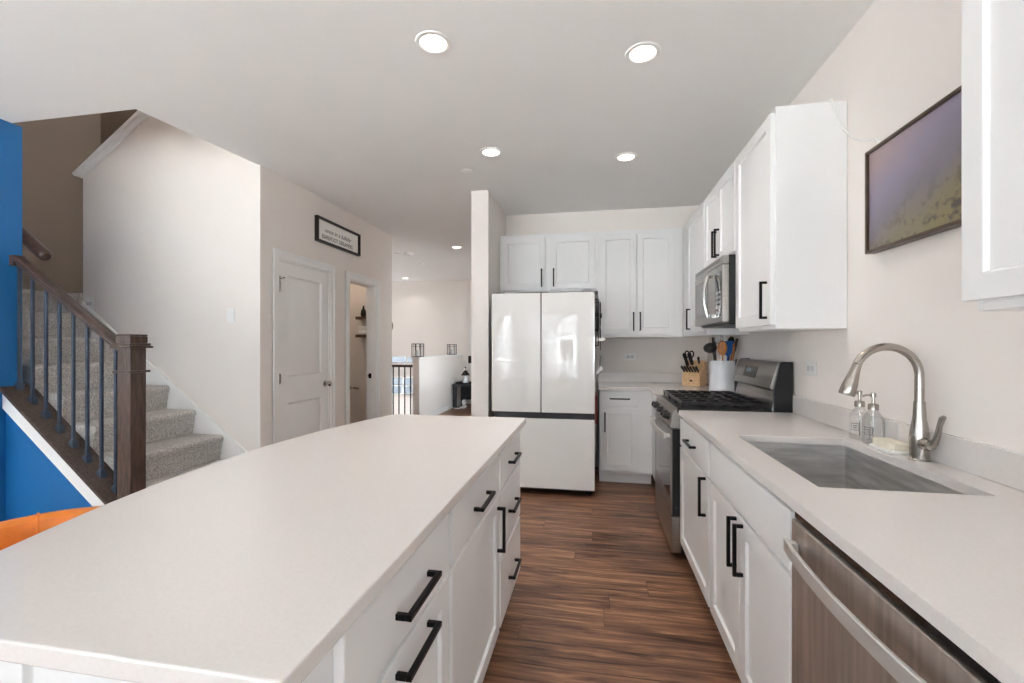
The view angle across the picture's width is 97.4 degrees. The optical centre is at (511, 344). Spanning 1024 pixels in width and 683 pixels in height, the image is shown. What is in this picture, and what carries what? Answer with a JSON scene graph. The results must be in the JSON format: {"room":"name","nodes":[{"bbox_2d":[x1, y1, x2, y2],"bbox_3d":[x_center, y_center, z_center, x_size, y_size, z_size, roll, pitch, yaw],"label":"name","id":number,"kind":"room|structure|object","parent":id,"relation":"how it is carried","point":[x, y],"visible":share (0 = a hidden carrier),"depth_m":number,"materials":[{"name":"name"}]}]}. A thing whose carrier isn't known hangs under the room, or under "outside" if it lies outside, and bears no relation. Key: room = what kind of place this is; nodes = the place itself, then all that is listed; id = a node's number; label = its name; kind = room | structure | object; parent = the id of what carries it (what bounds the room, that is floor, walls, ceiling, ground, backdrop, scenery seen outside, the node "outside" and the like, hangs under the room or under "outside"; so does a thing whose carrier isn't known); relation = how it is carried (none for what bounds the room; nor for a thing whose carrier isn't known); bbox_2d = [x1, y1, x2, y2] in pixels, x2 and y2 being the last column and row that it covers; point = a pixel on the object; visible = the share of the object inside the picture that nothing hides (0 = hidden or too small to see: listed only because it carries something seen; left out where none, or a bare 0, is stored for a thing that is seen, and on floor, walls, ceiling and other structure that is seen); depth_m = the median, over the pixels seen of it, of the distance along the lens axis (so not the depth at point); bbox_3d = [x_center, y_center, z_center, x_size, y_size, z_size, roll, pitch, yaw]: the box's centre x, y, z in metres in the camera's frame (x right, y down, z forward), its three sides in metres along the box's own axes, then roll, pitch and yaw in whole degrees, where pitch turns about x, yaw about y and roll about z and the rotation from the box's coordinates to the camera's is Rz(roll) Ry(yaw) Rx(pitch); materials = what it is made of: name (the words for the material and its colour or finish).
{"room":"kitchen","nodes":[
{"label":"kitchen","id":0,"kind":"room"},
{"bbox_2d":[22,226,52,260],"bbox_3d":[-3.542,-0.919,3.077,0.898,0.719,0.115,0,0,10],"label":"wall handrail","id":1,"kind":"object","parent":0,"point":[29,241],"visible":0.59,"depth_m":3.01,"materials":[{"name":"brown wood"}]},
{"bbox_2d":[0,119,92,521],"bbox_3d":[-3.703,-0.060,2.954,2.855,2.740,0.285,0,0,10],"label":"wall","id":2,"kind":"structure","parent":0,"point":[30,483],"depth_m":2.86,"materials":[{"name":"blue paint"}]},
{"bbox_2d":[2,394,103,505],"bbox_3d":[-2.768,0.745,2.782,0.954,0.894,0.018,0,0,10],"label":"trim","id":3,"kind":"structure","parent":2,"relation":"attached to","point":[63,467],"depth_m":2.79,"materials":[{"name":"white paint"}]},
{"bbox_2d":[13,113,100,421],"bbox_3d":[-4.876,-1.340,4.200,0.100,5.300,1.844,0,0,10],"label":"wall","id":4,"kind":"structure","parent":0,"point":[52,149],"depth_m":4.69,"materials":[{"name":"beige paint"}]},
{"bbox_2d":[101,109,136,144],"bbox_3d":[-3.337,-1.340,4.918,2.870,5.300,0.120,0,0,10],"label":"wall","id":5,"kind":"structure","parent":0,"point":[110,121],"depth_m":5.07,"materials":[{"name":"beige paint"}]},
{"bbox_2d":[83,116,270,480],"bbox_3d":[-2.843,-0.697,3.791,1.733,4.013,0.120,0,0,10],"label":"wall","id":6,"kind":"structure","parent":0,"point":[177,223],"depth_m":3.70,"materials":[{"name":"paint"}]},
{"bbox_2d":[86,297,92,310],"bbox_3d":[-3.635,-0.350,3.869,0.075,0.120,0.009,0,0,10],"label":"wall outlet","id":7,"kind":"object","parent":6,"relation":"attached to","point":[89,300],"visible":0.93,"depth_m":3.87,"materials":[{"name":"white plastic"}]},
{"bbox_2d":[72,110,149,178],"bbox_3d":[-2.865,-2.079,3.795,1.833,1.294,0.190,0,0,10],"label":"trim","id":8,"kind":"structure","parent":6,"relation":"attached to","point":[138,117],"depth_m":3.81,"materials":[{"name":"white paint"}]},
{"bbox_2d":[82,302,247,462],"bbox_3d":[-2.750,0.470,3.706,1.940,1.680,0.012,0,0,10],"label":"trim","id":9,"kind":"structure","parent":6,"relation":"attached to","point":[203,424],"depth_m":3.68,"materials":[{"name":"white paint"}]},
{"bbox_2d":[227,308,234,322],"bbox_3d":[-2.264,-0.235,3.619,0.075,0.120,0.010,0,0,10],"label":"light switch","id":10,"kind":"object","parent":6,"relation":"attached to","point":[230,311],"visible":1,"depth_m":3.62,"materials":[{"name":"white plastic"}]},
{"bbox_2d":[272,248,335,443],"bbox_3d":[-1.945,0.257,4.159,0.139,2.107,0.900,0,0,10],"label":"door frame","id":11,"kind":"structure","parent":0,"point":[276,253],"depth_m":3.93,"materials":[{"name":"white paint"}]},
{"bbox_2d":[279,261,331,441],"bbox_3d":[-1.886,0.295,4.142,0.096,2.005,0.732,0,0,10],"label":"door","id":12,"kind":"structure","parent":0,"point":[304,383],"depth_m":4.12,"materials":[{"name":"white paint"}]},
{"bbox_2d":[271,171,391,443],"bbox_3d":[-1.837,-0.060,4.812,0.120,2.740,2.250,0,0,10],"label":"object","id":13,"kind":"structure","parent":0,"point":[294,208],"depth_m":4.69,"materials":[{"name":"paint"}]},
{"bbox_2d":[315,215,360,256],"bbox_3d":[-1.785,-1.109,4.658,0.035,0.243,0.795,0,0,10],"label":"wall sign","id":14,"kind":"object","parent":13,"relation":"attached to","point":[327,232],"visible":1,"depth_m":4.61,"materials":[{"name":"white wood"}]},
{"bbox_2d":[350,283,365,423],"bbox_3d":[-3.117,-0.060,6.128,2.870,2.740,0.120,0,0,10],"label":"wall","id":15,"kind":"structure","parent":0,"point":[357,293],"depth_m":5.87,"materials":[{"name":"paint"}]},
{"bbox_2d":[355,316,365,319],"bbox_3d":[-1.861,-0.338,5.767,0.240,0.035,0.140,0,0,10],"label":"wall shelf","id":16,"kind":"object","parent":15,"relation":"attached to","point":[362,317],"visible":0.49,"depth_m":5.71,"materials":[{"name":"brown wood"}]},
{"bbox_2d":[361,306,365,316],"bbox_3d":[-1.903,-0.426,5.764,0.072,0.140,0.071,0,0,10],"label":"vase","id":17,"kind":"object","parent":16,"relation":"on","point":[363,311],"visible":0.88,"depth_m":5.74,"materials":[{"name":"ceramic"}]},
{"bbox_2d":[355,335,365,337],"bbox_3d":[-1.861,-0.107,5.767,0.240,0.035,0.140,0,0,10],"label":"wall shelf","id":18,"kind":"object","parent":15,"relation":"attached to","point":[358,336],"visible":0.43,"depth_m":5.71,"materials":[{"name":"brown wood"}]},
{"bbox_2d":[358,326,365,334],"bbox_3d":[-1.896,-0.180,5.773,0.140,0.110,0.100,0,0,10],"label":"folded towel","id":19,"kind":"object","parent":18,"relation":"on","point":[362,329],"visible":0.59,"depth_m":5.73,"materials":[{"name":"white fabric"}]},
{"bbox_2d":[345,271,379,424],"bbox_3d":[-1.760,0.261,5.179,0.139,2.098,0.766,0,0,10],"label":"door frame","id":20,"kind":"structure","parent":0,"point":[372,292],"depth_m":5.46,"materials":[{"name":"white paint"}]},
{"bbox_2d":[392,280,470,414],"bbox_3d":[-1.574,1.340,10.121,4.475,5.540,0.150,0,0,10],"label":"wall","id":21,"kind":"structure","parent":0,"point":[435,315],"depth_m":10.10,"materials":[{"name":"paint"}]},
{"bbox_2d":[392,377,412,394],"bbox_3d":[-2.507,0.940,10.286,0.620,0.420,0.060,0,0,10],"label":"window","id":22,"kind":"structure","parent":21,"relation":"in","point":[402,385],"depth_m":10.26,"materials":[{"name":"white paint"}]},
{"bbox_2d":[392,356,412,362],"bbox_3d":[-2.507,0.345,10.286,0.620,0.170,0.060,0,0,10],"label":"window","id":23,"kind":"structure","parent":21,"relation":"in","point":[392,356],"depth_m":10.25,"materials":[{"name":"white paint"}]},
{"bbox_2d":[0,0,874,281],"bbox_3d":[-1.615,-1.530,3.547,7.050,0.200,13.100,0,0,10],"label":"ceiling","id":24,"kind":"structure","parent":0,"point":[340,100],"depth_m":2.48,"materials":[{"name":"paint"}]},
{"bbox_2d":[415,30,451,54],"bbox_3d":[-0.372,-1.426,2.131,0.170,0.008,0.170,0,0,10],"label":"recessed light","id":25,"kind":"object","parent":24,"relation":"in","point":[432,42],"visible":1,"depth_m":2.13,"materials":[{"name":"white plastic"}]},
{"bbox_2d":[461,169,471,173],"bbox_3d":[-0.371,-1.426,3.707,0.090,0.007,0.090,0,0,10],"label":"sprinkler cover","id":26,"kind":"object","parent":24,"relation":"attached to","point":[467,171],"visible":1,"depth_m":3.70,"materials":[{"name":"white paint"}]},
{"bbox_2d":[480,147,501,156],"bbox_3d":[-0.155,-1.426,3.342,0.170,0.008,0.170,0,0,10],"label":"recessed light","id":27,"kind":"object","parent":24,"relation":"in","point":[488,151],"visible":1,"depth_m":3.33,"materials":[{"name":"white plastic"}]},
{"bbox_2d":[615,152,637,161],"bbox_3d":[0.869,-1.426,3.430,0.170,0.008,0.170,0,0,10],"label":"recessed light","id":28,"kind":"object","parent":24,"relation":"in","point":[627,156],"visible":1,"depth_m":3.42,"materials":[{"name":"white plastic"}]},
{"bbox_2d":[625,41,660,63],"bbox_3d":[0.641,-1.426,2.206,0.170,0.008,0.170,0,0,10],"label":"recessed light","id":29,"kind":"object","parent":24,"relation":"in","point":[644,52],"visible":1,"depth_m":2.20,"materials":[{"name":"white plastic"}]},
{"bbox_2d":[413,355,461,414],"bbox_3d":[-1.392,0.835,8.761,0.120,1.190,2.460,0,0,10],"label":"wall","id":30,"kind":"structure","parent":0,"point":[432,377],"depth_m":8.26,"materials":[{"name":"paint"}]},
{"bbox_2d":[411,354,462,358],"bbox_3d":[-1.395,0.225,8.747,0.170,0.029,2.490,0,0,10],"label":"trim","id":31,"kind":"structure","parent":30,"relation":"on","point":[433,356],"depth_m":8.21,"materials":[{"name":"white paint"}]},
{"bbox_2d":[412,344,423,356],"bbox_3d":[-1.603,0.097,7.661,0.161,0.226,0.161,0,0,10],"label":"wire lantern","id":32,"kind":"object","parent":31,"relation":"on","point":[417,352],"visible":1,"depth_m":7.63,"materials":[{"name":"black metal"}]},
{"bbox_2d":[447,344,456,354],"bbox_3d":[-1.260,0.102,9.429,0.161,0.216,0.161,0,0,10],"label":"wire lantern","id":33,"kind":"object","parent":31,"relation":"on","point":[449,351],"visible":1,"depth_m":9.39,"materials":[{"name":"black metal"}]},
{"bbox_2d":[425,400,460,414],"bbox_3d":[-1.325,1.260,8.739,0.017,0.099,2.440,0,0,10],"label":"baseboard","id":34,"kind":"structure","parent":30,"relation":"attached to","point":[445,408],"depth_m":8.64,"materials":[{"name":"white paint"}]},
{"bbox_2d":[451,378,460,408],"bbox_3d":[-1.183,0.999,9.193,0.225,0.622,0.173,0,0,37],"label":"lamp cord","id":35,"kind":"object","parent":30,"relation":"attached to","point":[453,378],"visible":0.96,"depth_m":9.16,"materials":[{"name":"white plastic"}]},
{"bbox_2d":[471,190,505,416],"bbox_3d":[0.198,-0.060,6.906,0.163,2.740,5.540,0,0,10],"label":"wall","id":36,"kind":"structure","parent":0,"point":[488,220],"depth_m":4.19,"materials":[{"name":"paint"}]},
{"bbox_2d":[438,404,740,682],"bbox_3d":[-1.615,1.370,3.547,7.050,0.120,13.100,0,0,10],"label":"floor","id":37,"kind":"structure","parent":0,"point":[600,594],"depth_m":2.30,"materials":[{"name":"brown wood"}]},
{"bbox_2d":[0,506,100,550],"bbox_3d":[-1.275,0.908,1.167,0.508,0.805,0.576,0,0,10],"label":"bar stool","id":38,"kind":"object","parent":37,"relation":"on","point":[12,531],"visible":0.16,"depth_m":1.32,"materials":[{"name":"orange leather"}]},
{"bbox_2d":[0,661,132,682],"bbox_3d":[-0.534,0.868,0.639,0.470,0.882,0.020,0,0,10],"label":"island end panel","id":39,"kind":"object","parent":37,"relation":"on","point":[9,672],"visible":0.04,"depth_m":0.67,"materials":[{"name":"white paint"}]},
{"bbox_2d":[0,255,152,504],"bbox_3d":[-2.744,0.367,2.841,0.981,1.886,0.170,0,0,10],"label":"balustrade","id":40,"kind":"object","parent":37,"relation":"on","point":[128,477],"visible":0.94,"depth_m":2.80,"materials":[{"name":"brown wood"}]},
{"bbox_2d":[22,289,223,487],"bbox_3d":[-3.305,0.432,3.940,3.075,1.755,1.783,0,0,10],"label":"staircase","id":41,"kind":"structure","parent":37,"relation":"on","point":[168,456],"depth_m":3.35,"materials":[{"name":"grey carpet"}]},
{"bbox_2d":[302,513,448,682],"bbox_3d":[-0.441,0.868,0.957,0.509,0.883,0.635,0,0,10],"label":"base cabinet","id":42,"kind":"object","parent":37,"relation":"on","point":[402,636],"visible":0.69,"depth_m":0.92,"materials":[{"name":"white paint"}]},
{"bbox_2d":[0,414,525,682],"bbox_3d":[-0.540,0.411,1.560,0.901,0.030,1.935,0,0,10],"label":"countertop","id":43,"kind":"structure","parent":42,"relation":"on","point":[251,566],"depth_m":0.85,"materials":[{"name":"white stone"}]},
{"bbox_2d":[392,365,412,414],"bbox_3d":[-2.350,0.827,7.747,1.398,0.964,0.070,0,0,10],"label":"stair railing","id":44,"kind":"object","parent":37,"relation":"on","point":[393,366],"visible":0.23,"depth_m":7.66,"materials":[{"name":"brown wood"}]},
{"bbox_2d":[452,383,470,408],"bbox_3d":[-0.622,1.060,9.389,1.090,0.500,0.650,0,0,10],"label":"side table","id":45,"kind":"object","parent":37,"relation":"on","point":[465,388],"visible":0.3,"depth_m":9.20,"materials":[{"name":"grey wood"}]},
{"bbox_3d":[-0.964,0.794,9.324,0.400,0.029,0.400,0,0,10],"label":"round tray","id":46,"kind":"object","parent":45,"relation":"on","visible":0},
{"bbox_2d":[461,367,469,382],"bbox_3d":[-0.964,0.629,9.324,0.190,0.338,0.190,0,0,10],"label":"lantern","id":47,"kind":"object","parent":46,"relation":"on","point":[465,373],"visible":0.97,"depth_m":9.27,"materials":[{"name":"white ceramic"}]},
{"bbox_2d":[460,399,466,407],"bbox_3d":[-0.996,1.219,9.259,0.156,0.184,0.116,0,0,10],"label":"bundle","id":48,"kind":"object","parent":37,"relation":"on","point":[463,400],"visible":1,"depth_m":9.22,"materials":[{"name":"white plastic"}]},
{"bbox_2d":[446,455,505,682],"bbox_3d":[-0.325,0.868,1.592,0.509,0.883,0.652,0,0,10],"label":"base cabinet","id":49,"kind":"object","parent":37,"relation":"on","point":[473,572],"visible":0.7,"depth_m":1.52,"materials":[{"name":"white paint"}]},
{"bbox_2d":[497,431,521,627],"bbox_3d":[-0.219,0.868,2.178,0.509,0.883,0.535,0,0,10],"label":"base cabinet","id":50,"kind":"object","parent":37,"relation":"on","point":[509,464],"visible":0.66,"depth_m":2.08,"materials":[{"name":"white paint"}]},
{"bbox_2d":[492,291,594,494],"bbox_3d":[0.348,0.424,4.368,0.897,1.772,0.960,0,0,10],"label":"refrigerator","id":51,"kind":"object","parent":37,"relation":"on","point":[543,343],"visible":0.92,"depth_m":3.88,"materials":[{"name":"white metal"}]},
{"bbox_2d":[595,395,596,423],"bbox_3d":[0.742,0.555,3.971,0.015,0.270,0.100,0,0,10],"label":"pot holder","id":52,"kind":"object","parent":51,"relation":"attached to","point":[595,395],"visible":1,"depth_m":3.92,"materials":[{"name":"red fabric"}]},
{"bbox_2d":[595,297,598,347],"bbox_3d":[0.766,-0.190,4.058,0.034,0.440,0.290,0,0,10],"label":"rack","id":53,"kind":"object","parent":51,"relation":"attached to","point":[595,297],"visible":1,"depth_m":3.92,"materials":[{"name":"black metal"}]},
{"bbox_2d":[595,366,602,374],"bbox_3d":[0.763,0.229,3.947,0.077,0.075,0.040,0,0,10],"label":"clip","id":54,"kind":"object","parent":51,"relation":"attached to","point":[600,368],"visible":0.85,"depth_m":3.93,"materials":[{"name":"white plastic"}]},
{"bbox_2d":[599,390,651,483],"bbox_3d":[1.105,0.868,4.455,0.478,0.883,0.629,0,0,10],"label":"base cabinet","id":55,"kind":"object","parent":37,"relation":"on","point":[625,427],"visible":0.94,"depth_m":4.19,"materials":[{"name":"white paint"}]},
{"bbox_2d":[652,393,656,480],"bbox_3d":[1.570,0.868,4.044,0.620,0.883,1.260,0,0,10],"label":"base cabinet","id":56,"kind":"object","parent":37,"relation":"on","point":[653,395],"visible":0.09,"depth_m":4.07,"materials":[{"name":"white paint"}]},
{"bbox_2d":[598,372,708,395],"bbox_3d":[1.351,0.360,4.090,1.107,0.130,1.267,0,0,10],"label":"countertop","id":57,"kind":"structure","parent":56,"relation":"on","point":[656,383],"depth_m":4.64,"materials":[{"name":"white stone"}]},
{"bbox_2d":[682,360,705,385],"bbox_3d":[1.764,0.276,4.354,0.170,0.240,0.172,0,0,42],"label":"knife block","id":58,"kind":"object","parent":57,"relation":"on","point":[691,378],"visible":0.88,"depth_m":4.30,"materials":[{"name":"brown wood"}]},
{"bbox_2d":[682,353,688,365],"bbox_3d":[1.687,0.148,4.365,0.090,0.138,0.030,0,0,-32],"label":"knife","id":59,"kind":"object","parent":58,"relation":"in","point":[684,355],"visible":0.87,"depth_m":4.35,"materials":[{"name":"black plastic"}]},
{"bbox_2d":[687,353,693,364],"bbox_3d":[1.723,0.141,4.343,0.070,0.124,0.040,0,0,-35],"label":"knife","id":60,"kind":"object","parent":58,"relation":"in","point":[689,355],"visible":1,"depth_m":4.33,"materials":[{"name":"black plastic"}]},
{"bbox_2d":[709,360,735,391],"bbox_3d":[1.690,0.262,3.615,0.206,0.267,0.206,0,0,10],"label":"utensil crock","id":61,"kind":"object","parent":57,"relation":"on","point":[721,373],"visible":0.7,"depth_m":3.53,"materials":[{"name":"white ceramic"}]},
{"bbox_2d":[703,343,716,360],"bbox_3d":[1.593,0.177,3.605,0.112,0.380,0.103,0,0,35],"label":"ladle","id":62,"kind":"object","parent":61,"relation":"in","point":[709,347],"visible":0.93,"depth_m":3.58,"materials":[{"name":"black plastic"}]},
{"bbox_2d":[712,337,716,360],"bbox_3d":[1.655,0.154,3.646,0.045,0.424,0.088,0,0,40],"label":"spatula","id":63,"kind":"object","parent":61,"relation":"in","point":[713,338],"visible":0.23,"depth_m":3.64,"materials":[{"name":"plastic"}]},
{"bbox_2d":[715,335,723,360],"bbox_3d":[1.645,0.136,3.571,0.060,0.460,0.064,0,0,10],"label":"whisk","id":64,"kind":"object","parent":61,"relation":"in","point":[716,335],"visible":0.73,"depth_m":3.58,"materials":[{"name":"silver metal"}]},
{"bbox_2d":[716,335,725,360],"bbox_3d":[1.706,0.117,3.665,0.073,0.499,0.054,0,0,10],"label":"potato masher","id":65,"kind":"object","parent":61,"relation":"in","point":[717,337],"visible":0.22,"depth_m":3.67,"materials":[{"name":"silver metal"}]},
{"bbox_2d":[717,341,726,360],"bbox_3d":[1.658,0.166,3.558,0.060,0.392,0.064,0,0,-9],"label":"wooden spoon","id":66,"kind":"object","parent":61,"relation":"in","point":[722,346],"visible":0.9,"depth_m":3.54,"materials":[{"name":"brown wood"}]},
{"bbox_2d":[724,341,733,360],"bbox_3d":[1.703,0.167,3.567,0.088,0.389,0.051,0,0,-15],"label":"spatula","id":67,"kind":"object","parent":61,"relation":"in","point":[729,343],"visible":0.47,"depth_m":3.55,"materials":[{"name":"blue plastic"}]},
{"bbox_2d":[727,336,734,360],"bbox_3d":[1.764,0.150,3.643,0.066,0.434,0.090,0,0,39],"label":"serving spoon","id":68,"kind":"object","parent":61,"relation":"in","point":[731,338],"visible":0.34,"depth_m":3.65,"materials":[{"name":"black plastic"}]},
{"bbox_2d":[730,343,734,360],"bbox_3d":[1.732,0.177,3.575,0.070,0.380,0.031,0,0,33],"label":"stick","id":69,"kind":"object","parent":61,"relation":"in","point":[732,354],"visible":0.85,"depth_m":3.56,"materials":[{"name":"brown wood"}]},
{"bbox_2d":[733,339,737,359],"bbox_3d":[1.757,0.160,3.595,0.089,0.414,0.074,0,0,10],"label":"turner","id":70,"kind":"object","parent":61,"relation":"in","point":[736,340],"visible":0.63,"depth_m":3.58,"materials":[{"name":"black plastic"}]},
{"bbox_2d":[680,418,712,606],"bbox_3d":[1.239,0.868,2.322,0.654,0.883,0.710,0,0,10],"label":"base cabinet","id":71,"kind":"object","parent":37,"relation":"on","point":[695,480],"visible":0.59,"depth_m":2.33,"materials":[{"name":"white paint"}]},
{"bbox_2d":[650,358,792,554],"bbox_3d":[1.342,0.706,3.056,0.736,1.207,0.756,0,0,10],"label":"gas range","id":72,"kind":"object","parent":37,"relation":"on","point":[760,385],"visible":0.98,"depth_m":2.82,"materials":[{"name":"silver metal"}]},
{"bbox_2d":[661,390,771,412],"bbox_3d":[1.335,0.381,3.057,0.530,0.068,0.756,0,0,10],"label":"cooktop","id":73,"kind":"object","parent":72,"relation":"in","point":[739,400],"depth_m":2.84,"materials":[{"name":"metal"}]},
{"bbox_2d":[710,444,796,682],"bbox_3d":[1.099,0.868,1.549,0.654,0.883,0.858,0,0,10],"label":"base cabinet","id":74,"kind":"object","parent":37,"relation":"on","point":[751,569],"visible":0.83,"depth_m":1.52,"materials":[{"name":"white paint"}]},
{"bbox_2d":[783,512,1000,682],"bbox_3d":[0.944,0.869,0.830,0.640,0.881,0.602,0,0,10],"label":"dishwasher","id":75,"kind":"object","parent":37,"relation":"on","point":[848,626],"visible":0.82,"depth_m":0.89,"materials":[{"name":"silver metal"}]},
{"bbox_3d":[0.862,0.868,0.249,0.654,0.883,0.560,0,0,10],"label":"base cabinet","id":76,"kind":"object","parent":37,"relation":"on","visible":0},
{"bbox_2d":[679,395,1023,682],"bbox_3d":[1.079,0.360,1.309,0.646,0.130,2.762,0,0,10],"label":"countertop","id":77,"kind":"structure","parent":76,"relation":"on","point":[957,560],"depth_m":1.04,"materials":[{"name":"white stone"}]},
{"bbox_2d":[748,442,964,494],"bbox_3d":[1.125,0.536,1.572,0.450,0.220,0.755,0,0,10],"label":"sink","id":78,"kind":"object","parent":77,"relation":"in","point":[829,466],"visible":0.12,"depth_m":1.89,"materials":[{"name":"metal"}]},
{"bbox_2d":[851,390,864,434],"bbox_3d":[1.454,0.293,1.882,0.072,0.203,0.071,0,0,-42],"label":"soap dispenser","id":79,"kind":"object","parent":77,"relation":"on","point":[858,403],"visible":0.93,"depth_m":1.88,"materials":[{"name":"silver glass"}]},
{"bbox_2d":[861,393,878,437],"bbox_3d":[1.438,0.293,1.791,0.072,0.203,0.071,0,0,-42],"label":"soap dispenser","id":80,"kind":"object","parent":77,"relation":"on","point":[871,406],"visible":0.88,"depth_m":1.79,"materials":[{"name":"silver glass"}]},
{"bbox_2d":[869,437,908,454],"bbox_3d":[1.410,0.377,1.678,0.083,0.038,0.137,0,0,10],"label":"tray","id":81,"kind":"object","parent":77,"relation":"on","point":[887,445],"visible":0.83,"depth_m":1.64,"materials":[{"name":"beige ceramic"}]},
{"bbox_2d":[839,343,946,461],"bbox_3d":[1.284,0.195,1.525,0.276,0.401,0.138,0,0,10],"label":"kitchen faucet","id":82,"kind":"object","parent":77,"relation":"on","point":[921,444],"visible":1,"depth_m":1.54,"materials":[{"name":"silver metal"}]},
{"bbox_2d":[506,205,707,466],"bbox_3d":[0.984,-0.060,4.878,2.112,2.740,0.150,0,0,10],"label":"wall","id":83,"kind":"structure","parent":0,"point":[653,354],"depth_m":4.76,"materials":[{"name":"paint"}]},
{"bbox_2d":[500,232,597,293],"bbox_3d":[0.391,-0.830,4.710,0.996,0.590,0.386,0,0,10],"label":"upper cabinet","id":84,"kind":"object","parent":83,"relation":"attached to","point":[558,262],"visible":0.98,"depth_m":4.56,"materials":[{"name":"white paint"}]},
{"bbox_2d":[624,353,635,359],"bbox_3d":[1.246,0.130,4.748,0.120,0.075,0.009,0,0,10],"label":"wall outlet","id":85,"kind":"object","parent":83,"relation":"attached to","point":[627,356],"visible":1,"depth_m":4.75,"materials":[{"name":"white plastic"}]},
{"bbox_2d":[598,228,682,336],"bbox_3d":[1.277,-0.600,4.549,0.802,1.050,0.386,0,0,10],"label":"upper cabinet","id":86,"kind":"object","parent":83,"relation":"attached to","point":[640,272],"visible":0.96,"depth_m":4.39,"materials":[{"name":"white paint"}]},
{"bbox_2d":[598,372,708,383],"bbox_3d":[1.351,0.345,4.090,1.107,0.100,1.267,0,0,10],"label":"backsplash","id":87,"kind":"structure","parent":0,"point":[604,376],"depth_m":4.71,"materials":[{"name":"white stone"}]},
{"bbox_2d":[708,0,1023,452],"bbox_3d":[1.357,-0.060,0.617,0.150,2.740,8.400,0,0,10],"label":"wall","id":88,"kind":"structure","parent":0,"point":[901,58],"depth_m":1.69,"materials":[{"name":"paint"}]},
{"bbox_2d":[683,197,749,336],"bbox_3d":[1.688,-0.600,3.856,0.356,1.050,0.933,0,0,10],"label":"upper cabinet","id":89,"kind":"object","parent":88,"relation":"attached to","point":[694,229],"visible":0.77,"depth_m":3.84,"materials":[{"name":"white paint"}]},
{"bbox_2d":[705,159,735,266],"bbox_3d":[1.536,-0.834,3.025,0.356,0.583,0.756,0,0,10],"label":"upper cabinet","id":90,"kind":"object","parent":88,"relation":"attached to","point":[720,204],"visible":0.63,"depth_m":2.98,"materials":[{"name":"white paint"}]},
{"bbox_2d":[695,254,735,327],"bbox_3d":[1.486,-0.330,3.032,0.455,0.416,0.746,0,0,10],"label":"microwave","id":91,"kind":"object","parent":90,"relation":"attached to","point":[715,284],"visible":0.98,"depth_m":2.82,"materials":[{"name":"silver metal"}]},
{"bbox_2d":[736,100,846,331],"bbox_3d":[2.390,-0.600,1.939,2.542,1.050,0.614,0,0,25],"label":"upper cabinet","id":92,"kind":"object","parent":88,"relation":"attached to","point":[791,175],"visible":1,"depth_m":2.11,"materials":[{"name":"white paint"}]},
{"bbox_2d":[826,98,879,142],"bbox_3d":[1.502,-0.970,1.962,0.057,0.331,0.302,0,0,-4],"label":"cord","id":93,"kind":"object","parent":92,"relation":"attached to","point":[831,99],"visible":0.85,"depth_m":2.04,"materials":[{"name":"white plastic"}]},
{"bbox_2d":[806,361,816,375],"bbox_3d":[1.604,0.130,2.417,0.009,0.075,0.120,0,0,10],"label":"wall outlet","id":94,"kind":"object","parent":88,"relation":"attached to","point":[811,367],"visible":1,"depth_m":2.40,"materials":[{"name":"white plastic"}]},
{"bbox_2d":[793,395,1023,491],"bbox_3d":[1.389,0.345,1.252,0.015,0.100,2.762,0,0,10],"label":"backsplash","id":95,"kind":"structure","parent":88,"relation":"attached to","point":[1000,465],"depth_m":1.47,"materials":[{"name":"white stone"}]},
{"bbox_2d":[865,85,961,253],"bbox_3d":[1.416,-0.584,1.500,0.039,0.420,0.740,0,0,10],"label":"framed picture","id":96,"kind":"object","parent":88,"relation":"attached to","point":[913,176],"visible":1,"depth_m":1.58,"materials":[{"name":"paper"}]},
{"bbox_2d":[962,0,1023,310],"bbox_3d":[1.111,-0.600,0.598,0.322,1.050,0.815,0,0,10],"label":"upper cabinet","id":97,"kind":"object","parent":88,"relation":"attached to","point":[992,30],"visible":1,"depth_m":0.96,"materials":[{"name":"white paint"}]},
{"label":"outside","id":98,"kind":"structure","parent":0,"visible":0},
{"bbox_3d":[-0.896,4.360,-4.919,120.000,0.100,130.000,0,0,10],"label":"ground","id":99,"kind":"structure","parent":98,"visible":0},
{"bbox_2d":[392,357,412,393],"bbox_3d":[-1.423,-2.290,20.080,22.800,13.200,9.600,0,0,10],"label":"house","id":100,"kind":"structure","parent":99,"relation":"on","point":[394,359],"depth_m":15.96,"materials":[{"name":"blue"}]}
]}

